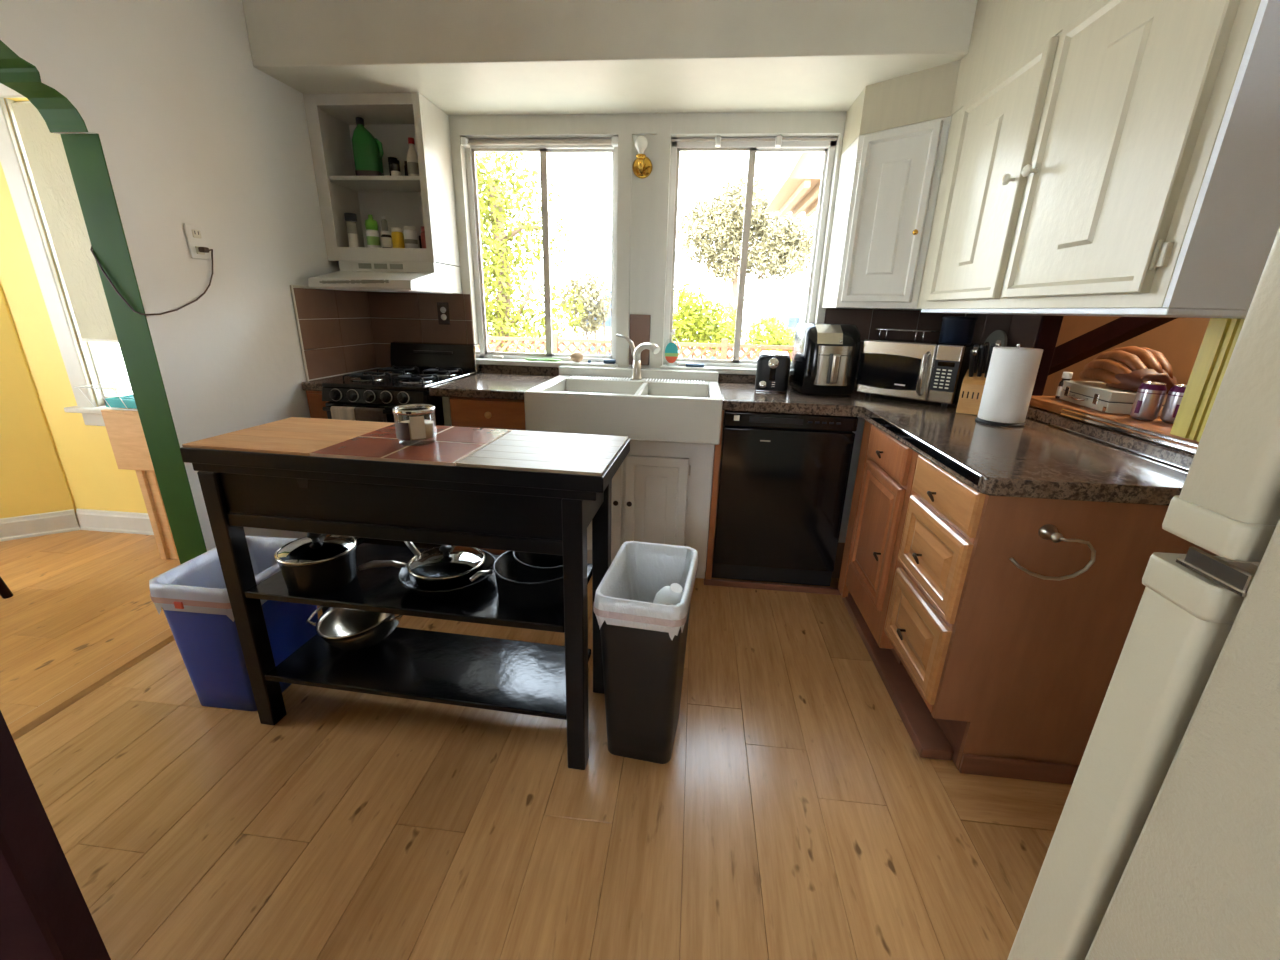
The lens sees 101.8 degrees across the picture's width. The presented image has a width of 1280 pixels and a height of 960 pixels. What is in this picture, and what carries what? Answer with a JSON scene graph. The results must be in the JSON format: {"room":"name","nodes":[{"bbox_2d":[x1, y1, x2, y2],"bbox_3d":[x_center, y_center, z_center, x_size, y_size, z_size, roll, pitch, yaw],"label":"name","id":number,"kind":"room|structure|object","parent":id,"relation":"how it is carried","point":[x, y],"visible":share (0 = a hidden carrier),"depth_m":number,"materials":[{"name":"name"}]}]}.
{"room":"kitchen","nodes":[
{"label":"kitchen","id":0,"kind":"room"},
{"bbox_2d":[0,284,75,518],"bbox_3d":[-3.806,-0.880,2.393,1.443,2.550,0.338,-10,22,-32],"label":"wall","id":1,"kind":"structure","parent":0,"point":[33,480],"depth_m":2.78,"materials":[{"name":"yellow paint"}]},
{"bbox_2d":[0,509,79,541],"bbox_3d":[-3.746,0.324,2.625,1.287,0.122,0.022,-10,22,-32],"label":"baseboard","id":2,"kind":"structure","parent":1,"relation":"attached to","point":[26,526],"depth_m":2.88,"materials":[{"name":"white paint"}]},
{"bbox_2d":[0,98,147,512],"bbox_3d":[-2.509,-0.913,2.598,1.630,2.550,0.120,3,18,5],"label":"wall","id":3,"kind":"structure","parent":0,"point":[95,481],"depth_m":2.75,"materials":[{"name":"yellow paint"}]},
{"bbox_2d":[0,83,118,425],"bbox_3d":[-2.436,-1.016,2.500,1.078,1.570,0.135,3,18,5],"label":"window","id":4,"kind":"structure","parent":3,"relation":"in","point":[43,154],"depth_m":2.49,"materials":[{"name":"white paint"}]},
{"bbox_2d":[11,103,117,339],"bbox_3d":[-2.424,-1.172,2.437,0.776,1.014,0.003,3,18,5],"label":"roller shade","id":5,"kind":"object","parent":4,"relation":"attached to","point":[44,149],"depth_m":2.46,"materials":[{"name":"beige fabric"}]},
{"bbox_2d":[76,509,153,534],"bbox_3d":[-2.472,0.266,2.903,1.480,0.122,0.022,3,18,5],"label":"baseboard","id":6,"kind":"structure","parent":3,"relation":"attached to","point":[88,519],"depth_m":2.95,"materials":[{"name":"white paint"}]},
{"bbox_2d":[0,0,376,563],"bbox_3d":[-1.824,-0.326,0.870,0.132,2.550,4.620,3,18,5],"label":"wall","id":7,"kind":"structure","parent":0,"point":[163,115],"depth_m":1.91,"materials":[{"name":"paint"}]},
{"bbox_2d":[184,223,209,259],"bbox_3d":[-1.630,-0.876,1.917,0.010,0.116,0.076,3,18,5],"label":"wall outlet","id":8,"kind":"object","parent":7,"relation":"attached to","point":[195,234],"visible":0.95,"depth_m":1.91,"materials":[{"name":"white plastic"}]},
{"bbox_2d":[90,246,212,314],"bbox_3d":[-1.659,-0.706,1.831,0.136,0.238,0.338,13,21,31],"label":"power cord","id":9,"kind":"object","parent":8,"relation":"attached to","point":[201,249],"visible":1,"depth_m":1.83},
{"bbox_2d":[290,285,320,380],"bbox_3d":[-1.561,-0.764,2.706,0.010,0.445,0.583,3,18,5],"label":"trim","id":10,"kind":"structure","parent":7,"relation":"attached to","point":[291,286],"depth_m":2.43,"materials":[{"name":"white paint"}]},
{"bbox_2d":[0,530,1071,959],"bbox_3d":[-0.313,1.042,1.103,9.000,0.120,4.740,3,18,5],"label":"floor","id":11,"kind":"structure","parent":0,"point":[794,812],"depth_m":1.40,"materials":[{"name":"brown wood"}]},
{"bbox_2d":[0,710,110,959],"bbox_3d":[-0.862,0.161,0.296,0.720,2.008,0.042,-4,19,-15],"label":"door","id":12,"kind":"structure","parent":11,"relation":"on","point":[45,914],"depth_m":0.45,"materials":[{"name":"red paint"}]},
{"bbox_2d":[7,628,174,739],"bbox_3d":[-1.954,0.849,1.368,0.090,0.024,1.668,3,18,5],"label":"trim","id":13,"kind":"structure","parent":11,"relation":"on","point":[35,717],"depth_m":1.78,"materials":[{"name":"brown wood"}]},
{"bbox_2d":[101,408,178,559],"bbox_3d":[-2.190,0.022,2.626,0.635,0.772,0.245,3,18,5],"label":"wooden stand","id":14,"kind":"object","parent":11,"relation":"on","point":[124,428],"visible":0.33,"depth_m":2.49,"materials":[{"name":"brown wood"}]},
{"bbox_2d":[74,380,137,410],"bbox_3d":[-2.252,-0.398,2.488,0.682,0.103,0.236,3,18,5],"label":"wire basket","id":15,"kind":"object","parent":14,"relation":"on","point":[78,387],"visible":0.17,"depth_m":2.41,"materials":[{"name":"white metal"}]},
{"bbox_2d":[104,394,136,408],"bbox_3d":[-2.293,-0.375,2.495,0.400,0.040,0.170,3,18,5],"label":"tray","id":16,"kind":"object","parent":15,"relation":"in","point":[129,401],"visible":0.21,"depth_m":2.43,"materials":[{"name":"teal plastic"}]},
{"bbox_2d":[149,536,317,710],"bbox_3d":[-1.331,0.484,1.781,0.308,0.466,0.376,3,18,5],"label":"recycling bin","id":17,"kind":"object","parent":11,"relation":"on","point":[193,597],"visible":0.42,"depth_m":1.66,"materials":[{"name":"blue plastic"}]},
{"bbox_2d":[306,391,328,418],"bbox_3d":[-1.518,-0.098,2.883,0.114,0.872,0.592,3,18,5],"label":"base cabinet","id":18,"kind":"object","parent":11,"relation":"on","point":[314,398],"visible":0.17,"depth_m":2.49,"materials":[{"name":"brown wood"}]},
{"bbox_2d":[301,368,390,390],"bbox_3d":[-1.507,-0.534,2.743,0.119,0.040,0.620,3,18,5],"label":"countertop","id":19,"kind":"structure","parent":18,"relation":"on","point":[313,385],"depth_m":2.48,"materials":[{"name":"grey stone"}]},
{"bbox_2d":[322,341,480,548],"bbox_3d":[-1.207,-0.176,2.782,0.508,1.040,0.704,3,18,5],"label":"gas stove","id":20,"kind":"object","parent":11,"relation":"on","point":[416,367],"visible":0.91,"depth_m":2.55,"materials":[{"name":"black metal"}]},
{"bbox_2d":[330,406,355,420],"bbox_3d":[-1.363,-0.183,2.434,0.113,0.322,0.034,3,18,5],"label":"dish towel","id":21,"kind":"object","parent":20,"relation":"hanging from","point":[337,412],"visible":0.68,"depth_m":2.38,"materials":[{"name":"beige fabric"}]},
{"bbox_2d":[354,407,386,421],"bbox_3d":[-1.237,-0.185,2.419,0.135,0.302,0.034,3,18,5],"label":"dish towel","id":22,"kind":"object","parent":20,"relation":"hanging from","point":[361,413],"visible":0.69,"depth_m":2.37,"materials":[{"name":"brown fabric"}]},
{"bbox_2d":[322,402,427,422],"bbox_3d":[-1.244,-0.048,2.503,0.488,0.628,0.089,3,18,5],"label":"oven","id":23,"kind":"object","parent":20,"relation":"in","point":[387,406],"depth_m":2.42,"materials":[{"name":"black metal"}]},
{"bbox_2d":[322,370,478,390],"bbox_3d":[-1.198,-0.526,2.699,0.500,0.020,0.644,3,18,5],"label":"cooktop","id":24,"kind":"object","parent":20,"relation":"in","point":[382,383],"depth_m":2.48,"materials":[{"name":"black metal"}]},
{"bbox_2d":[180,417,629,769],"bbox_3d":[-0.630,0.321,1.614,1.135,0.914,0.389,4,18,7],"label":"kitchen island","id":25,"kind":"object","parent":11,"relation":"on","point":[540,492],"visible":0.93,"depth_m":1.43,"materials":[{"name":"black paint"}]},
{"bbox_2d":[274,533,372,594],"bbox_3d":[-0.940,0.215,1.578,0.222,0.162,0.288,3,18,5],"label":"saucepan","id":26,"kind":"object","parent":25,"relation":"on","point":[315,563],"visible":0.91,"depth_m":1.51,"materials":[{"name":"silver metal"}]},
{"bbox_2d":[306,606,402,649],"bbox_3d":[-0.918,0.469,1.724,0.349,0.156,0.271,3,18,5],"label":"pan","id":27,"kind":"object","parent":25,"relation":"on","point":[348,629],"visible":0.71,"depth_m":1.71,"materials":[{"name":"silver metal"}]},
{"bbox_2d":[392,404,436,445],"bbox_3d":[-0.616,-0.152,1.430,0.107,0.098,0.107,3,18,5],"label":"candle jar","id":28,"kind":"object","parent":25,"relation":"on","point":[415,428],"visible":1,"depth_m":1.39,"materials":[{"name":"clear glass"}]},
{"bbox_2d":[245,543,591,632],"bbox_3d":[-0.645,0.309,1.611,0.952,0.022,0.362,4,18,7],"label":"shelf","id":29,"kind":"object","parent":25,"relation":"attached to","point":[378,589],"depth_m":1.48,"materials":[{"name":"black wood"}]},
{"bbox_2d":[359,549,495,598],"bbox_3d":[-0.608,0.282,1.548,0.362,0.071,0.284,-12,23,-35],"label":"frying pan","id":30,"kind":"object","parent":25,"relation":"on","point":[404,578],"visible":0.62,"depth_m":1.53,"materials":[{"name":"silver metal"}]},
{"bbox_2d":[404,541,485,590],"bbox_3d":[-0.636,0.243,1.575,0.335,0.108,0.228,3,18,5],"label":"pan","id":31,"kind":"object","parent":30,"relation":"in","point":[444,567],"visible":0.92,"depth_m":1.59,"materials":[{"name":"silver metal"}]},
{"bbox_2d":[265,627,590,719],"bbox_3d":[-0.656,0.592,1.676,0.952,0.020,0.307,4,18,7],"label":"shelf","id":32,"kind":"object","parent":25,"relation":"attached to","point":[504,675],"depth_m":1.63,"materials":[{"name":"black wood"}]},
{"bbox_2d":[470,551,563,608],"bbox_3d":[-0.324,0.282,1.539,0.289,0.091,0.248,3,18,5],"label":"stock pot","id":33,"kind":"object","parent":25,"relation":"on","point":[526,595],"visible":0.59,"depth_m":1.44,"materials":[{"name":"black metal"}]},
{"bbox_2d":[513,551,562,582],"bbox_3d":[-0.281,0.255,1.541,0.181,0.108,0.182,3,18,5],"label":"pan","id":34,"kind":"object","parent":33,"relation":"in","point":[529,567],"visible":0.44,"depth_m":1.48,"materials":[{"name":"black metal"}]},
{"bbox_2d":[442,397,525,554],"bbox_3d":[-0.697,-0.046,2.792,0.414,0.872,0.618,3,18,5],"label":"base cabinet","id":35,"kind":"object","parent":11,"relation":"on","point":[457,411],"visible":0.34,"depth_m":2.42,"materials":[{"name":"brown wood"}]},
{"bbox_2d":[429,364,558,399],"bbox_3d":[-0.706,-0.512,2.663,0.468,0.088,0.634,3,18,5],"label":"countertop","id":36,"kind":"structure","parent":35,"relation":"on","point":[509,382],"depth_m":2.58,"materials":[{"name":"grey stone"}]},
{"bbox_2d":[593,541,697,763],"bbox_3d":[0.023,0.529,1.577,0.248,0.576,0.368,5,19,11],"label":"trash bin","id":37,"kind":"object","parent":11,"relation":"on","point":[643,641],"visible":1,"depth_m":1.46,"materials":[{"name":"black plastic"}]},
{"bbox_2d":[653,583,682,604],"bbox_3d":[0.074,0.364,1.486,0.105,0.180,0.110,3,18,5],"label":"bottle","id":38,"kind":"object","parent":37,"relation":"in","point":[668,595],"visible":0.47,"depth_m":1.43,"materials":[{"name":"white plastic"}]},
{"bbox_2d":[587,410,723,579],"bbox_3d":[-0.048,-0.004,2.724,0.878,0.866,0.593,3,18,5],"label":"base cabinet","id":39,"kind":"object","parent":11,"relation":"on","point":[661,491],"depth_m":2.46,"materials":[{"name":"white paint"}]},
{"bbox_2d":[704,578,840,594],"bbox_3d":[0.640,0.518,2.531,0.655,0.030,0.022,3,18,5],"label":"baseboard","id":40,"kind":"structure","parent":11,"relation":"on","point":[713,582],"depth_m":2.52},
{"bbox_2d":[712,410,857,585],"bbox_3d":[0.675,0.020,2.666,0.569,0.834,0.604,3,18,5],"label":"dishwasher","id":41,"kind":"object","parent":11,"relation":"on","point":[783,477],"visible":0.9,"depth_m":2.38,"materials":[{"name":"black plastic"}]},
{"bbox_2d":[838,420,918,664],"bbox_3d":[1.182,0.239,2.084,0.605,0.866,0.566,3,18,5],"label":"base cabinet","id":42,"kind":"object","parent":11,"relation":"on","point":[886,467],"visible":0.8,"depth_m":1.99,"materials":[{"name":"brown wood"}]},
{"bbox_2d":[842,593,953,760],"bbox_3d":[0.952,0.692,2.017,0.094,0.036,0.925,3,18,5],"label":"toe kick","id":43,"kind":"structure","parent":11,"relation":"on","point":[924,731],"depth_m":1.79,"materials":[{"name":"brown wood"}]},
{"bbox_2d":[883,454,1215,784],"bbox_3d":[1.127,0.396,1.602,0.605,0.866,0.451,3,18,5],"label":"base cabinet","id":44,"kind":"object","parent":11,"relation":"on","point":[1015,668],"visible":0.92,"depth_m":1.41,"materials":[{"name":"brown wood"}]},
{"bbox_2d":[718,374,1193,505],"bbox_3d":[0.938,-0.254,2.031,1.204,0.088,1.636,3,18,5],"label":"countertop","id":45,"kind":"structure","parent":44,"relation":"on","point":[1053,456],"depth_m":1.56,"materials":[{"name":"brown stone"}]},
{"bbox_2d":[524,365,722,444],"bbox_3d":[-0.044,-0.398,2.591,0.867,0.245,0.698,3,18,5],"label":"farmhouse sink","id":46,"kind":"object","parent":45,"relation":"in","point":[667,405],"visible":0.98,"depth_m":2.28,"materials":[{"name":"white ceramic"}]},
{"bbox_2d":[616,334,659,379],"bbox_3d":[-0.006,-0.636,2.704,0.280,0.227,0.066,16,23,38],"label":"kitchen faucet","id":47,"kind":"object","parent":46,"relation":"on","point":[636,352],"visible":1,"depth_m":2.71,"materials":[{"name":"silver metal"}]},
{"bbox_2d":[755,351,790,392],"bbox_3d":[0.661,-0.542,2.591,0.156,0.178,0.266,6,19,13],"label":"toaster","id":48,"kind":"object","parent":45,"relation":"on","point":[773,367],"visible":1,"depth_m":2.48,"materials":[{"name":"black plastic"}]},
{"bbox_2d":[789,323,860,394],"bbox_3d":[0.897,-0.591,2.520,0.260,0.318,0.355,2,18,2],"label":"air fryer","id":49,"kind":"object","parent":45,"relation":"on","point":[825,356],"visible":1,"depth_m":2.41,"materials":[{"name":"black plastic"}]},
{"bbox_2d":[814,346,852,385],"bbox_3d":[0.889,-0.525,2.398,0.196,0.178,0.083,3,18,5],"label":"basket","id":50,"kind":"object","parent":49,"relation":"on","point":[833,365],"depth_m":2.39,"materials":[{"name":"silver metal"}]},
{"bbox_2d":[856,339,980,406],"bbox_3d":[1.245,-0.494,2.362,0.301,0.258,0.414,-16,25,-42],"label":"microwave","id":51,"kind":"object","parent":45,"relation":"on","point":[931,371],"visible":0.98,"depth_m":2.26,"materials":[{"name":"silver metal"}]},
{"bbox_2d":[938,316,977,343],"bbox_3d":[1.375,-0.651,2.255,0.132,0.112,0.132,3,18,5],"label":"canister","id":52,"kind":"object","parent":51,"relation":"on","point":[954,329],"visible":1,"depth_m":2.21,"materials":[{"name":"metal"}]},
{"bbox_2d":[956,340,1000,414],"bbox_3d":[1.360,-0.411,2.074,0.112,0.287,0.158,14,22,34],"label":"knife block","id":53,"kind":"object","parent":45,"relation":"on","point":[973,383],"visible":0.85,"depth_m":2.05,"materials":[{"name":"brown wood"}]},
{"bbox_2d":[977,330,1006,368],"bbox_3d":[1.551,-0.506,2.328,0.053,0.319,0.170,3,18,5],"label":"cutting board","id":54,"kind":"object","parent":45,"relation":"on","point":[996,335],"visible":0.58,"depth_m":2.28,"materials":[{"name":"grey plastic"}]},
{"bbox_2d":[975,344,1042,426],"bbox_3d":[1.337,-0.348,1.885,0.156,0.284,0.156,3,18,5],"label":"paper towel roll","id":55,"kind":"object","parent":45,"relation":"on","point":[1012,372],"visible":1,"depth_m":1.84,"materials":[{"name":"white paper"}]},
{"bbox_2d":[1010,524,1095,580],"bbox_3d":[1.018,0.180,1.296,0.193,0.133,0.043,3,18,5],"label":"towel ring","id":56,"kind":"object","parent":44,"relation":"attached to","point":[1047,532],"visible":1,"depth_m":1.28,"materials":[{"name":"silver metal"}]},
{"bbox_2d":[1007,226,1279,959],"bbox_3d":[0.822,0.419,0.176,0.766,1.700,0.855,3,18,5],"label":"refrigerator","id":57,"kind":"object","parent":11,"relation":"on","point":[1165,843],"visible":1,"depth_m":0.45,"materials":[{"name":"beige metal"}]},
{"bbox_2d":[242,0,977,114],"bbox_3d":[0.055,-1.852,2.173,3.200,0.375,0.573,3,18,5],"label":"ceiling","id":58,"kind":"structure","parent":0,"point":[465,57],"depth_m":2.01,"materials":[{"name":"paint"}]},
{"bbox_2d":[367,111,965,542],"bbox_3d":[0.065,-0.925,2.837,3.440,2.550,0.128,3,18,5],"label":"wall","id":59,"kind":"structure","parent":0,"point":[643,204],"depth_m":2.67,"materials":[{"name":"white paint"}]},
{"bbox_2d":[303,93,459,265],"bbox_3d":[-1.257,-1.458,2.598,0.556,0.702,0.293,3,18,5],"label":"upper cabinet","id":60,"kind":"object","parent":59,"relation":"attached to","point":[427,199],"visible":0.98,"depth_m":2.56,"materials":[{"name":"white paint"}]},
{"bbox_2d":[344,213,359,246],"bbox_3d":[-1.442,-1.247,2.611,0.056,0.164,0.056,3,18,5],"label":"salt grinder","id":61,"kind":"object","parent":60,"relation":"on","point":[350,218],"visible":0.86,"depth_m":2.59,"materials":[{"name":"white plastic"}]},
{"bbox_2d":[346,221,359,246],"bbox_3d":[-1.443,-1.229,2.617,0.050,0.125,0.050,3,18,5],"label":"bottle","id":62,"kind":"object","parent":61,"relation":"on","point":[352,231],"depth_m":2.60,"materials":[{"name":"white plastic"}]},
{"bbox_2d":[352,117,383,175],"bbox_3d":[-1.319,-1.607,2.533,0.136,0.265,0.086,1,18,0],"label":"jug","id":63,"kind":"object","parent":60,"relation":"on","point":[368,153],"visible":0.8,"depth_m":2.51,"materials":[{"name":"plastic"}]},
{"bbox_2d":[365,215,380,247],"bbox_3d":[-1.348,-1.247,2.621,0.061,0.161,0.061,3,18,5],"label":"spray bottle","id":64,"kind":"object","parent":60,"relation":"on","point":[372,234],"visible":0.86,"depth_m":2.60,"materials":[{"name":"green plastic"}]},
{"bbox_2d":[381,231,392,247],"bbox_3d":[-1.267,-1.200,2.606,0.051,0.085,0.051,3,18,5],"label":"jar","id":65,"kind":"object","parent":60,"relation":"on","point":[386,238],"visible":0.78,"depth_m":2.59,"materials":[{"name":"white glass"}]},
{"bbox_2d":[391,227,404,247],"bbox_3d":[-1.213,-1.209,2.608,0.056,0.104,0.056,3,18,5],"label":"jar","id":66,"kind":"object","parent":60,"relation":"on","point":[397,235],"visible":0.79,"depth_m":2.59,"materials":[{"name":"yellow plastic"}]},
{"bbox_2d":[404,226,417,247],"bbox_3d":[-1.153,-1.215,2.620,0.063,0.111,0.063,3,18,5],"label":"jar","id":67,"kind":"object","parent":60,"relation":"on","point":[410,234],"visible":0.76,"depth_m":2.60,"materials":[{"name":"plastic"}]},
{"bbox_2d":[407,137,418,175],"bbox_3d":[-1.093,-1.545,2.505,0.057,0.177,0.057,3,18,5],"label":"sauce bottle","id":68,"kind":"object","parent":60,"relation":"on","point":[412,158],"visible":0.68,"depth_m":2.49,"materials":[{"name":"white plastic"}]},
{"bbox_2d":[309,261,461,293],"bbox_3d":[-1.250,-1.018,2.609,0.494,0.138,0.540,3,18,5],"label":"range hood","id":69,"kind":"object","parent":59,"relation":"attached to","point":[370,276],"visible":1,"depth_m":2.52,"materials":[{"name":"white paint"}]},
{"bbox_2d":[437,302,449,324],"bbox_3d":[-1.094,-0.926,2.895,0.066,0.118,0.009,3,18,5],"label":"wall outlet","id":70,"kind":"object","parent":59,"relation":"attached to","point":[442,307],"visible":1,"depth_m":2.89,"materials":[{"name":"brown plastic"}]},
{"bbox_2d":[460,136,617,366],"bbox_3d":[-0.518,-1.190,2.794,0.829,1.129,0.140,3,18,5],"label":"window","id":71,"kind":"structure","parent":59,"relation":"in","point":[544,146],"depth_m":2.78,"materials":[{"name":"white paint"}]},
{"bbox_2d":[629,314,650,364],"bbox_3d":[-0.002,-0.764,2.845,0.112,0.267,0.010,3,18,5],"label":"backsplash","id":72,"kind":"structure","parent":59,"relation":"attached to","point":[639,324],"depth_m":2.83,"materials":[{"name":"brown tile"}]},
{"bbox_2d":[632,135,651,178],"bbox_3d":[0.007,-1.570,2.528,0.100,0.166,0.108,3,18,5],"label":"wall sconce","id":73,"kind":"object","parent":59,"relation":"attached to","point":[642,165],"visible":1,"depth_m":2.54,"materials":[{"name":"gold metal"}]},
{"bbox_2d":[660,135,836,375],"bbox_3d":[0.535,-1.129,2.694,0.817,1.129,0.140,3,18,5],"label":"window","id":74,"kind":"structure","parent":59,"relation":"in","point":[827,145],"depth_m":2.65,"materials":[{"name":"white paint"}]},
{"bbox_2d":[663,329,679,365],"bbox_3d":[0.173,-0.719,2.832,0.094,0.193,0.041,3,18,5],"label":"dish soap","id":75,"kind":"object","parent":74,"relation":"on","point":[671,351],"visible":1,"depth_m":2.82,"materials":[{"name":"multicoloured plastic"}]},
{"bbox_2d":[822,116,951,309],"bbox_3d":[1.269,-1.115,2.296,0.706,0.688,0.530,3,18,5],"label":"upper cabinet","id":76,"kind":"object","parent":59,"relation":"attached to","point":[889,180],"visible":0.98,"depth_m":2.18,"materials":[{"name":"white paint"}]},
{"bbox_2d":[841,0,1098,154],"bbox_3d":[1.224,-1.515,1.524,0.715,0.550,1.757,3,18,5],"label":"wall","id":77,"kind":"structure","parent":0,"point":[1004,33],"depth_m":1.82,"materials":[{"name":"beige paint"}]},
{"bbox_2d":[966,314,1217,555],"bbox_3d":[1.470,-0.137,0.558,0.128,2.550,4.620,3,18,5],"label":"wall","id":78,"kind":"structure","parent":0,"point":[1022,330],"depth_m":2.22,"materials":[{"name":"brown tile"}]},
{"bbox_2d":[1032,315,1063,395],"bbox_3d":[1.608,-0.543,2.062,0.073,0.414,0.016,3,18,5],"label":"trim","id":79,"kind":"structure","parent":78,"relation":"attached to","point":[1049,328],"depth_m":2.06,"materials":[{"name":"red paint"}]},
{"bbox_2d":[917,0,1279,318],"bbox_3d":[1.281,-0.831,1.460,0.482,0.702,1.227,3,18,5],"label":"upper cabinet","id":80,"kind":"object","parent":78,"relation":"attached to","point":[1128,165],"visible":1,"depth_m":1.12,"materials":[{"name":"beige paint"}]},
{"bbox_2d":[1026,406,1193,467],"bbox_3d":[1.525,-0.243,1.976,0.026,0.038,1.578,3,18,5],"label":"backsplash","id":81,"kind":"structure","parent":78,"relation":"attached to","point":[1176,456],"depth_m":1.61,"materials":[{"name":"brown stone"}]},
{"bbox_2d":[1029,395,1198,453],"bbox_3d":[1.686,-0.098,1.677,0.384,0.185,0.998,3,18,5],"label":"ledge","id":82,"kind":"object","parent":78,"relation":"attached to","point":[1157,431],"visible":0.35,"depth_m":1.65,"materials":[{"name":"brown wood"}]},
{"bbox_2d":[1055,372,1072,398],"bbox_3d":[1.669,-0.372,2.046,0.039,0.103,0.039,3,18,5],"label":"pill bottle","id":83,"kind":"object","parent":82,"relation":"on","point":[1067,376],"visible":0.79,"depth_m":2.04,"materials":[{"name":"white plastic"}]},
{"bbox_2d":[1060,380,1167,415],"bbox_3d":[1.688,-0.303,1.888,0.195,0.072,0.330,6,19,13],"label":"case","id":84,"kind":"object","parent":82,"relation":"on","point":[1098,396],"visible":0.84,"depth_m":1.81,"materials":[{"name":"metal"}]},
{"bbox_2d":[1079,346,1177,393],"bbox_3d":[1.732,-0.398,1.831,0.161,0.138,0.362,5,19,10],"label":"bread","id":85,"kind":"object","parent":84,"relation":"on","point":[1124,368],"visible":0.96,"depth_m":1.78,"materials":[{"name":"food"}]},
{"bbox_2d":[1130,382,1166,420],"bbox_3d":[1.614,-0.250,1.653,0.066,0.116,0.066,3,18,5],"label":"drink can","id":86,"kind":"object","parent":82,"relation":"on","point":[1149,398],"visible":1,"depth_m":1.63,"materials":[{"name":"silver metal"}]},
{"bbox_2d":[1160,384,1186,423],"bbox_3d":[1.664,-0.233,1.605,0.066,0.116,0.066,-8,21,-27],"label":"drink can","id":87,"kind":"object","parent":82,"relation":"on","point":[1175,394],"visible":0.53,"depth_m":1.60,"materials":[{"name":"silver metal"}]},
{"bbox_2d":[1170,318,1244,441],"bbox_3d":[1.483,-0.304,1.324,0.026,0.412,0.123,3,18,5],"label":"trim","id":88,"kind":"structure","parent":78,"relation":"attached to","point":[1221,335],"depth_m":1.35,"materials":[{"name":"yellow paint"}]},
{"bbox_2d":[1042,316,1209,395],"bbox_3d":[3.386,-0.418,1.561,0.100,2.550,7.100,3,18,5],"label":"wall","id":89,"kind":"structure","parent":0,"point":[1180,340],"depth_m":3.56,"materials":[{"name":"orange paint"}]},
{"label":"outside","id":90,"kind":"structure","parent":0,"visible":0},
{"bbox_2d":[104,316,699,395],"bbox_3d":[13.200,-12.609,45.169,100.000,0.100,89.840,3,18,5],"label":"ground","id":91,"kind":"structure","parent":90,"point":[114,353],"depth_m":18.70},
{"bbox_2d":[476,152,586,352],"bbox_3d":[-2.626,-3.473,8.776,3.200,4.571,1.960,10,20,24],"label":"leafy tree","id":92,"kind":"object","parent":91,"relation":"on","point":[503,261],"visible":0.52,"depth_m":8.50,"materials":[{"name":"green plant"}]},
{"bbox_2d":[559,270,610,354],"bbox_3d":[-1.163,-3.192,11.281,1.202,2.540,1.076,3,18,5],"label":"shrub","id":93,"kind":"object","parent":91,"relation":"on","point":[593,324],"visible":0.8,"depth_m":10.95,"materials":[{"name":"green plant"}]},
{"bbox_2d":[582,291,610,354],"bbox_3d":[-0.490,-4.838,16.905,2.800,2.650,3.600,3,18,5],"label":"house","id":94,"kind":"structure","parent":91,"relation":"on","point":[599,334],"depth_m":15.55,"materials":[{"name":"paint"}]},
{"bbox_2d":[487,333,792,359],"bbox_3d":[-0.100,-1.437,7.814,11.535,1.400,0.090,3,18,5],"label":"lattice fence","id":95,"kind":"object","parent":91,"relation":"on","point":[724,347],"visible":0.05,"depth_m":7.67,"materials":[{"name":"white wood"}]},
{"bbox_2d":[672,282,742,358],"bbox_3d":[1.056,-2.581,9.971,1.793,2.308,1.275,3,18,5],"label":"shrub","id":96,"kind":"object","parent":91,"relation":"on","point":[689,321],"visible":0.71,"depth_m":9.54,"materials":[{"name":"green plant"}]},
{"bbox_2d":[676,171,815,313],"bbox_3d":[4.688,-8.985,22.092,6.415,7.068,3.053,3,18,5],"label":"round tree","id":97,"kind":"object","parent":91,"relation":"on","point":[727,222],"visible":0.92,"depth_m":21.18,"materials":[{"name":"green plant"}]},
{"bbox_2d":[700,319,793,360],"bbox_3d":[3.685,-4.633,18.614,3.600,2.100,3.600,3,18,5],"label":"house","id":98,"kind":"structure","parent":91,"relation":"on","point":[745,323],"depth_m":16.79,"materials":[{"name":"paint"}]},
{"bbox_2d":[744,316,794,360],"bbox_3d":[2.653,-2.251,10.001,1.458,1.741,0.848,-4,19,-15],"label":"shrub","id":99,"kind":"object","parent":91,"relation":"on","point":[774,337],"visible":0.51,"depth_m":9.67,"materials":[{"name":"green plant"}]},
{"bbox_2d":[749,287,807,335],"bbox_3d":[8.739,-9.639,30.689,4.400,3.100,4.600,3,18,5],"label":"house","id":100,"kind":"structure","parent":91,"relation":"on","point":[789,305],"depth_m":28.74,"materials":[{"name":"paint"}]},
{"bbox_2d":[765,152,823,216],"bbox_3d":[2.453,-2.358,6.017,2.015,4.400,1.880,3,18,5],"label":"eave","id":101,"kind":"object","parent":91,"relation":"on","point":[799,190],"visible":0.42,"depth_m":5.32,"materials":[{"name":"paint"}]},
{"bbox_3d":[3.214,0.113,4.208,2.680,0.118,2.460,3,18,5],"label":"floor","id":102,"kind":"structure","parent":0,"visible":0},
{"bbox_2d":[1048,317,1176,375],"bbox_3d":[3.105,-0.913,3.600,0.100,1.080,2.200,3,18,5],"label":"stair stringer","id":103,"kind":"object","parent":102,"relation":"on","point":[1113,333],"visible":0.4,"depth_m":3.45,"materials":[{"name":"red paint"}]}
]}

